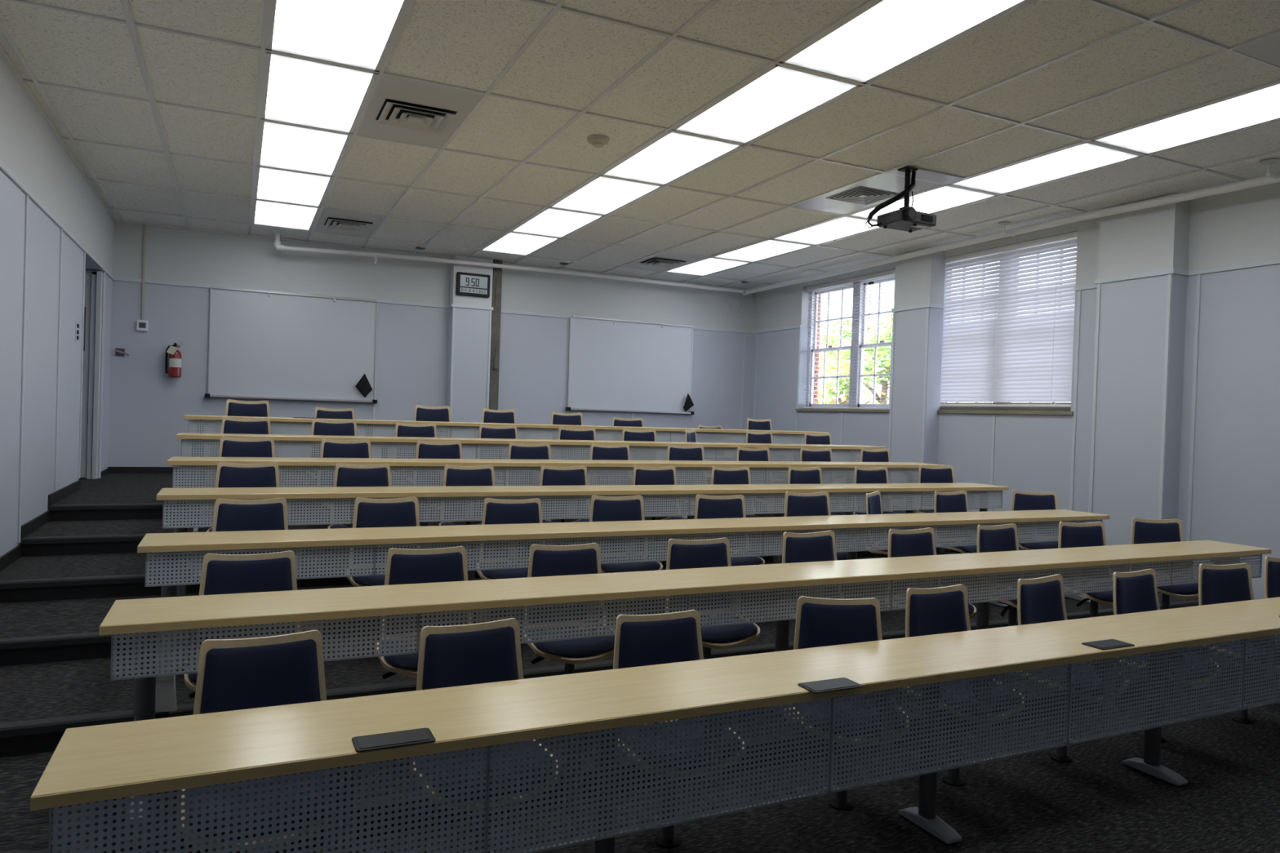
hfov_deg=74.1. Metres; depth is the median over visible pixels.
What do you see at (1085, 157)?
recessed light
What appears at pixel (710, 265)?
recessed light
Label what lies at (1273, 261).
trim
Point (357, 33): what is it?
recessed light
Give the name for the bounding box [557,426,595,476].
chair
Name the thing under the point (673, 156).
recessed light
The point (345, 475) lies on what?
chair
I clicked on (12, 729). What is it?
step
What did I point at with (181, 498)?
desk
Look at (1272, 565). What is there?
chair
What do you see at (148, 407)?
wall
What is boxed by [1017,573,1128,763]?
chair
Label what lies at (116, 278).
trim
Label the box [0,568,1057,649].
trim
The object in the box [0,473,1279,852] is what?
floor
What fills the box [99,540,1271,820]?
desk
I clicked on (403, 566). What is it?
chair
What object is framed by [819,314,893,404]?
tree
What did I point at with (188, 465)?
desk
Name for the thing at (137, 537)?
trim
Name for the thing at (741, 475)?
chair
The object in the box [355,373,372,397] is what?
cloth
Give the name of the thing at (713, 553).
chair
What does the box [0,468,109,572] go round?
baseboard
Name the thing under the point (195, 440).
desk
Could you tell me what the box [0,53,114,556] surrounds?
wall
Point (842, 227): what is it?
recessed light
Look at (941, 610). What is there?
chair
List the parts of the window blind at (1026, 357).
ladder cord, ladder cord, rail, ladder cord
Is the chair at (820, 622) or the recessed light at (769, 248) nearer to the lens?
the chair at (820, 622)
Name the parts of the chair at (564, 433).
backrest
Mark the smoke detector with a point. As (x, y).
(597, 141)
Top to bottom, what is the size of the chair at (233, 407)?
0.879 m
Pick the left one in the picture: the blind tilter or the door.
the door
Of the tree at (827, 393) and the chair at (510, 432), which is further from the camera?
the tree at (827, 393)
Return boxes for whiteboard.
[204,285,377,403]
[565,315,693,414]
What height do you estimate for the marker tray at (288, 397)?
0.026 m
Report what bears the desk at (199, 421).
on the floor
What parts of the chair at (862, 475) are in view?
backrest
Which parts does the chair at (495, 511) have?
seat, backrest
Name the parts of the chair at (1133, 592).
backrest, seat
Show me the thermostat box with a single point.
(141, 325)
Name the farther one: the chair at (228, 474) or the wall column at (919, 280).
the wall column at (919, 280)
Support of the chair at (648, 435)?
on the floor
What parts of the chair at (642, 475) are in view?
backrest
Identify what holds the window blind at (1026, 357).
attached to the window at (953, 410)
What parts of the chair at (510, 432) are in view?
backrest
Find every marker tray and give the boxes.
[209,394,373,402]
[570,408,690,413]
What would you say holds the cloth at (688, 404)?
on the whiteboard at (615, 365)
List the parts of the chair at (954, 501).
backrest, seat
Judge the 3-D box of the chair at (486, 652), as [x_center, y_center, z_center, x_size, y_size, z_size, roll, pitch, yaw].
[-0.521,1.102,2.805,0.448,0.836,0.386,1,1,-29]
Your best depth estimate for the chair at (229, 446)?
6.10 m
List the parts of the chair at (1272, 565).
backrest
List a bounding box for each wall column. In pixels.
[889,250,945,508]
[1092,192,1190,579]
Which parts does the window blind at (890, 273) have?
ladder cord, rail, ladder cord, ladder cord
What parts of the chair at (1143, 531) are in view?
backrest, seat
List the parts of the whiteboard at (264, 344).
map rail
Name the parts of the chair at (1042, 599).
backrest, seat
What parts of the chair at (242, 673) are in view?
seat, backrest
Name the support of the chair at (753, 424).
on the floor
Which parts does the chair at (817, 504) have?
backrest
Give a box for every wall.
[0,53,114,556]
[107,222,754,466]
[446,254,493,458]
[750,182,1279,599]
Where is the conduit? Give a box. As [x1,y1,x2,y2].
[141,223,146,319]
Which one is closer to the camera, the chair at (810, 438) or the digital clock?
the chair at (810, 438)
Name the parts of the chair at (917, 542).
backrest, seat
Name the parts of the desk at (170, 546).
leg, modesty panel, modesty panel, cross rail, modesty panel, modesty panel, leg, modesty panel, modesty panel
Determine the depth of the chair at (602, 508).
5.47 m
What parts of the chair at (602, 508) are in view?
backrest, seat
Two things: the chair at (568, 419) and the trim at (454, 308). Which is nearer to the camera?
the chair at (568, 419)
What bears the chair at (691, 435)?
on the floor
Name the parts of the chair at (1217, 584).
backrest, seat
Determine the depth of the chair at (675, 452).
7.64 m
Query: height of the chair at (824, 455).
0.835 m
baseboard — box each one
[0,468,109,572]
[107,466,413,473]
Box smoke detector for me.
[586,135,609,147]
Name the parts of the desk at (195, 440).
leg, modesty panel, modesty panel, cross rail, modesty panel, modesty panel, modesty panel, modesty panel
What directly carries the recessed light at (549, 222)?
in the ceiling
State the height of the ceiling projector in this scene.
0.485 m
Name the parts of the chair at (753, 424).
backrest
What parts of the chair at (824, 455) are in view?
backrest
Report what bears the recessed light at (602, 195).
in the ceiling
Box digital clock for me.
[456,271,490,297]
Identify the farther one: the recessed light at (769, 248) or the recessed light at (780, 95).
the recessed light at (769, 248)
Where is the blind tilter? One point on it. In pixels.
(869, 282)
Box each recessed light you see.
[251,200,320,231]
[253,166,333,207]
[256,120,351,176]
[260,51,378,133]
[266,0,410,71]
[480,231,560,255]
[509,208,604,238]
[548,175,663,215]
[600,130,744,185]
[664,257,750,275]
[671,64,862,144]
[712,239,813,262]
[771,216,881,245]
[778,0,1031,84]
[848,185,998,220]
[948,142,1142,195]
[1090,82,1279,155]
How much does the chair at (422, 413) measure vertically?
0.887 m
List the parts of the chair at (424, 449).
backrest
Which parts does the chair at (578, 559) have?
lever, backrest, seat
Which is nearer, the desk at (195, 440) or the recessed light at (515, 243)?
the desk at (195, 440)
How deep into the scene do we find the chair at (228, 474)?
5.37 m
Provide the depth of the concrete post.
11.35 m
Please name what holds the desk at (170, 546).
on the floor
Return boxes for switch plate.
[75,320,79,341]
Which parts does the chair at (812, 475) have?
backrest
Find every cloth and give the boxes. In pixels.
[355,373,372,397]
[683,393,693,411]
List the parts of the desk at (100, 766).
leg, modesty panel, lid, leg, modesty panel, lid, leg, modesty panel, lid, leg, modesty panel, modesty panel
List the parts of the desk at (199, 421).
leg, modesty panel, modesty panel, cross rail, modesty panel, modesty panel, modesty panel, modesty panel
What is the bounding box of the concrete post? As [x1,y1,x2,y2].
[488,259,502,409]
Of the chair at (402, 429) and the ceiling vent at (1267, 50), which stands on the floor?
the chair at (402, 429)
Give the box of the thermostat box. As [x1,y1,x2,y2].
[136,320,147,331]
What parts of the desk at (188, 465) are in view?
leg, modesty panel, leg, modesty panel, cross rail, modesty panel, modesty panel, modesty panel, leg, modesty panel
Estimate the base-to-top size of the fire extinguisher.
0.420 m
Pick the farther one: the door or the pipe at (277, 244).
the pipe at (277, 244)
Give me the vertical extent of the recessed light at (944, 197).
0.009 m
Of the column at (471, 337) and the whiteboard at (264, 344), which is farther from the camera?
the column at (471, 337)
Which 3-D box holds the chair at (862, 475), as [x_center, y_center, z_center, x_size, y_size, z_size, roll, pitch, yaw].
[2.105,0.773,7.392,0.448,0.826,0.386,2,1,-23]
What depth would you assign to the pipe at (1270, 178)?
7.94 m
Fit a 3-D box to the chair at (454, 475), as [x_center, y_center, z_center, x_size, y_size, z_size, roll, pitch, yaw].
[-1.149,0.686,5.839,0.448,0.827,0.386,2,1,-25]
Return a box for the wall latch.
[115,347,128,356]
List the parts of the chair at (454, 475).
backrest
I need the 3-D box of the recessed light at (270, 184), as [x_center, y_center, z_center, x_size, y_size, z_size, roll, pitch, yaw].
[-3.260,-2.230,7.925,0.627,0.009,1.280,2,1,-25]
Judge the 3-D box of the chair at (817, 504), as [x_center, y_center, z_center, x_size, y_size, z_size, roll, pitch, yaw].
[1.252,0.886,6.010,0.448,0.820,0.386,2,1,-18]
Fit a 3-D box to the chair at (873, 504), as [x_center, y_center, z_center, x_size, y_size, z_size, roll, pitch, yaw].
[1.883,0.907,6.314,0.386,0.813,0.448,2,1,31]
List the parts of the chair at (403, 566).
lever, seat, backrest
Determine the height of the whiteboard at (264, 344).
1.322 m
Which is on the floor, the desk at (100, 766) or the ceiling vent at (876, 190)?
the desk at (100, 766)
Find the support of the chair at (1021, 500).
on the floor
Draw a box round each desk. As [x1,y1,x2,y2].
[30,596,1279,852]
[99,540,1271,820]
[137,509,1109,676]
[156,483,1008,596]
[167,456,945,569]
[176,432,885,532]
[184,414,827,488]
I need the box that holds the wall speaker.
[729,296,742,311]
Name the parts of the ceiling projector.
label plate, ceiling plate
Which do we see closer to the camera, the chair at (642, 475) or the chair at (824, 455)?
the chair at (642, 475)
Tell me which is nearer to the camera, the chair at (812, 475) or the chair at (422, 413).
the chair at (812, 475)
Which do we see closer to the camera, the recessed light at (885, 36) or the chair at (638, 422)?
the recessed light at (885, 36)
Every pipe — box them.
[273,233,749,293]
[742,158,1279,295]
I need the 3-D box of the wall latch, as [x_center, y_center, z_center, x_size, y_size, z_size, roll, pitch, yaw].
[-5.882,-0.844,9.624,0.140,0.090,0.065,2,1,-25]
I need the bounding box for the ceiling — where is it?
[0,0,1279,289]
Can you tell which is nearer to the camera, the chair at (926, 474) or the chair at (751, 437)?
the chair at (926, 474)
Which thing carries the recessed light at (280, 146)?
in the ceiling
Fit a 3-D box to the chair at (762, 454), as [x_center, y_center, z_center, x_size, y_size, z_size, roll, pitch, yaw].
[1.120,0.613,7.815,0.448,0.831,0.386,2,1,-26]
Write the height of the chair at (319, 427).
0.859 m
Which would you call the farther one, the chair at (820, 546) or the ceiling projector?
the ceiling projector
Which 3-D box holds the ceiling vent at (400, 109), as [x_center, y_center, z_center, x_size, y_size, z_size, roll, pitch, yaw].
[-1.550,-2.133,5.851,0.627,0.042,1.280,2,1,-25]
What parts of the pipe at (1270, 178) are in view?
ceiling plate, hanger rod, ceiling plate, hanger rod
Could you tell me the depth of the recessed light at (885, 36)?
4.40 m
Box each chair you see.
[181,629,326,852]
[184,551,299,698]
[206,462,279,532]
[212,497,288,554]
[218,435,275,457]
[221,416,271,434]
[225,399,269,417]
[307,418,356,522]
[314,406,354,419]
[318,438,371,554]
[328,462,391,528]
[346,497,419,586]
[376,546,471,679]
[391,422,436,484]
[408,617,558,852]
[413,404,451,437]
[414,440,462,546]
[438,464,495,580]
[476,497,544,608]
[478,424,517,484]
[481,408,515,423]
[506,442,551,485]
[524,542,615,674]
[539,465,590,545]
[551,411,582,455]
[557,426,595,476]
[588,443,632,485]
[589,495,662,624]
[610,417,644,440]
[613,609,744,848]
[622,428,657,476]
[632,465,684,564]
[666,444,707,540]
[666,537,759,659]
[685,429,711,479]
[694,493,764,566]
[697,424,730,460]
[711,466,762,517]
[736,446,783,537]
[746,417,788,461]
[746,430,783,511]
[782,530,843,617]
[784,491,847,560]
[787,466,835,515]
[788,595,908,810]
[800,447,835,501]
[804,432,845,480]
[853,466,900,558]
[860,448,906,500]
[866,490,889,602]
[886,527,976,618]
[903,584,1023,786]
[916,464,955,555]
[933,490,977,585]
[977,523,1023,626]
[1010,489,1058,577]
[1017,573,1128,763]
[1057,521,1113,617]
[1112,568,1220,742]
[1130,517,1198,609]
[1198,563,1279,724]
[1263,555,1279,635]
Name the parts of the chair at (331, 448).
backrest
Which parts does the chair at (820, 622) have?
backrest, seat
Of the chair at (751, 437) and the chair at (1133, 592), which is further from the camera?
the chair at (751, 437)
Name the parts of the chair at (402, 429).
backrest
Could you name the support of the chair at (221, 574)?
on the floor
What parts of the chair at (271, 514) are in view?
backrest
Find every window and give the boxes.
[795,275,894,412]
[937,238,1076,415]
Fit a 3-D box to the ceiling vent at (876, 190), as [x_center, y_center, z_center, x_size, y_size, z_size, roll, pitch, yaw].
[1.982,-2.053,7.536,0.627,0.013,1.280,2,1,-25]
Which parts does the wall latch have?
lever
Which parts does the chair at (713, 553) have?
backrest, seat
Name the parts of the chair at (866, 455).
backrest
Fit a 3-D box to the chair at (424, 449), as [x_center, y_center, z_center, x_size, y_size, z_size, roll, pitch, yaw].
[-1.527,0.536,6.553,0.448,0.844,0.386,2,1,-26]
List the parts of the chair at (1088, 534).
lever, backrest, seat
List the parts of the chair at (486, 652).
backrest, seat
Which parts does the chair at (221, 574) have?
seat, lever, backrest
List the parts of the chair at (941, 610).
backrest, seat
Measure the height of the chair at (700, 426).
0.769 m
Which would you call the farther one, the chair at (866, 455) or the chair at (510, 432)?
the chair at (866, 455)
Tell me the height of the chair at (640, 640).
0.819 m
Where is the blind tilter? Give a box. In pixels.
[868,281,874,329]
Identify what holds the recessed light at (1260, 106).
in the ceiling
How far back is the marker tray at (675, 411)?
12.45 m
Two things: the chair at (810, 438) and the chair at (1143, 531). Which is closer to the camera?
the chair at (1143, 531)
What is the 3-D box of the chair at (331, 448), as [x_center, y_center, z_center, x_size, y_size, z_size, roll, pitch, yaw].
[-2.155,0.518,6.253,0.448,0.845,0.386,1,1,-27]
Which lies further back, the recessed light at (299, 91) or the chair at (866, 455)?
the chair at (866, 455)
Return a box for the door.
[80,270,106,479]
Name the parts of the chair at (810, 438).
backrest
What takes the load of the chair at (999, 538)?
on the floor
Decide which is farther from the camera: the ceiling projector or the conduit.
the conduit
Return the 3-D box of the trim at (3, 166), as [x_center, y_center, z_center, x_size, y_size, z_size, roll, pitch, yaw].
[-2.819,-1.494,2.989,0.018,0.042,14.606,2,1,-25]
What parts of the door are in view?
kick plate, glass, frame, architrave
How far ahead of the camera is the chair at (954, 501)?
6.73 m
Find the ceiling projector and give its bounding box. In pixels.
[865,165,964,232]
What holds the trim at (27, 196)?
attached to the wall at (29, 148)
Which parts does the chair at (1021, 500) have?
seat, backrest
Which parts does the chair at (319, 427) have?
backrest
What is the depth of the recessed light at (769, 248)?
10.13 m
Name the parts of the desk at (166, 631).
leg, modesty panel, leg, modesty panel, leg, modesty panel, modesty panel, leg, modesty panel, modesty panel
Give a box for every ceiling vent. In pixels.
[313,208,386,237]
[356,75,484,148]
[622,251,706,271]
[792,173,941,214]
[1232,33,1279,66]
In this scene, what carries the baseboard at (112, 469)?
attached to the wall at (148, 407)
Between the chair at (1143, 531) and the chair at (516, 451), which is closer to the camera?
the chair at (1143, 531)
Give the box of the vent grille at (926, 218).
[921,213,933,222]
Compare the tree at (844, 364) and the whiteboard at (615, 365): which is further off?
the tree at (844, 364)
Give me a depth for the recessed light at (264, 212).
9.06 m
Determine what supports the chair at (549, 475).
on the floor
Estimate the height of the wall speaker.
0.230 m
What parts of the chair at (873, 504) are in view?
seat, backrest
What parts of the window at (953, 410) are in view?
sash, sill, sash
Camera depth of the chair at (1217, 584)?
4.78 m
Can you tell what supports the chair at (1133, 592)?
on the floor
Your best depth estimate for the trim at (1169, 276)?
7.74 m
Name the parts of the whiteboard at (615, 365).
map rail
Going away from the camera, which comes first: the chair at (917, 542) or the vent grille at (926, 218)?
the chair at (917, 542)
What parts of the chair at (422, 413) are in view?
backrest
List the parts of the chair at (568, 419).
backrest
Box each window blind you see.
[803,269,894,409]
[940,231,1077,407]
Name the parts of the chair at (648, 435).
backrest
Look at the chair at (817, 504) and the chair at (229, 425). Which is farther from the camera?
the chair at (229, 425)
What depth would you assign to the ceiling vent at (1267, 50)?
4.44 m
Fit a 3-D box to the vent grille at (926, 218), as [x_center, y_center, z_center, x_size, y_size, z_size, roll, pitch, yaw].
[2.234,-1.619,6.590,0.116,0.050,0.006,2,1,-25]
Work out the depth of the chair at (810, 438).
9.30 m
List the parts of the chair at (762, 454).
backrest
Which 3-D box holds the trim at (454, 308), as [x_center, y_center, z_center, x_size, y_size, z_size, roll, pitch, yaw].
[-0.859,-0.474,11.945,5.562,2.090,0.212,2,1,-25]
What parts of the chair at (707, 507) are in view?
backrest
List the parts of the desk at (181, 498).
leg, modesty panel, leg, modesty panel, cross rail, modesty panel, modesty panel, leg, modesty panel, leg, modesty panel, leg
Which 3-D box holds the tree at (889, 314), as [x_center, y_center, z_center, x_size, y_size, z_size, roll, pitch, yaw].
[8.038,-0.560,26.324,3.694,7.149,3.422,2,1,-25]
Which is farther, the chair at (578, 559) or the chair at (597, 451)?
the chair at (597, 451)
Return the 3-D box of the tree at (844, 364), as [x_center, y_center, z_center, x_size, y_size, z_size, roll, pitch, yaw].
[5.086,0.270,20.762,3.000,5.437,2.866,2,1,-25]
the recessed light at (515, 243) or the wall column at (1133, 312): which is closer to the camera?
the wall column at (1133, 312)
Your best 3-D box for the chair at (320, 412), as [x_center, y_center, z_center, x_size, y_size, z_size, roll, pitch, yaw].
[-2.829,0.240,7.890,0.448,0.834,0.386,1,1,-28]
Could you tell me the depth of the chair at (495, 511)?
5.18 m
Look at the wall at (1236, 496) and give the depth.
7.17 m
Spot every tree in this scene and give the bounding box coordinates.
[817,324,844,404]
[817,331,889,404]
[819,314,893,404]
[842,303,893,404]
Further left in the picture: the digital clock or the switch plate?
the switch plate
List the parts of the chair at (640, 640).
backrest, seat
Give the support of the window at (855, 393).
in the wall at (1236, 496)
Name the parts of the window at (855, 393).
sash, sash, sill, sash, sash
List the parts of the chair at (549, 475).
backrest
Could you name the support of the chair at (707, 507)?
on the floor
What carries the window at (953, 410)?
in the wall at (1236, 496)
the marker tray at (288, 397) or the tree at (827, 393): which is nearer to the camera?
the marker tray at (288, 397)
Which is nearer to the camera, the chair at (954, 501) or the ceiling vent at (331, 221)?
the chair at (954, 501)
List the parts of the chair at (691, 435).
backrest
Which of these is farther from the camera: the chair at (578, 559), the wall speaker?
the wall speaker
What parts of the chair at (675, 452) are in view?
backrest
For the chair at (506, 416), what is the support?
on the floor
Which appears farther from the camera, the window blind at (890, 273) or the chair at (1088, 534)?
the window blind at (890, 273)
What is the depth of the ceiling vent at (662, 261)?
10.97 m
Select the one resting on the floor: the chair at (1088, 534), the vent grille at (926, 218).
the chair at (1088, 534)
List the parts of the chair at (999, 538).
backrest, seat, lever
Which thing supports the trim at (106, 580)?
attached to the floor
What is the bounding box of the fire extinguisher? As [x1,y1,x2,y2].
[164,342,183,377]
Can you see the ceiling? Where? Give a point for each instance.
(574, 59)
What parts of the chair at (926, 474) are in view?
backrest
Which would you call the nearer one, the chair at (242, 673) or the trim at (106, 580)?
the chair at (242, 673)
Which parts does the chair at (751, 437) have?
backrest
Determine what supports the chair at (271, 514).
on the floor
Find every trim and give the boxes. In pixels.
[0,0,1279,289]
[0,159,114,279]
[0,536,1031,589]
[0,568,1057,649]
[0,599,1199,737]
[17,194,85,543]
[18,533,146,544]
[114,276,753,333]
[372,302,745,457]
[753,257,1279,333]
[753,273,1200,578]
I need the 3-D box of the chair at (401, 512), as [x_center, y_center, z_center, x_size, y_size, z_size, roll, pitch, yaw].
[-1.404,0.818,4.743,0.448,0.815,0.386,2,1,-25]

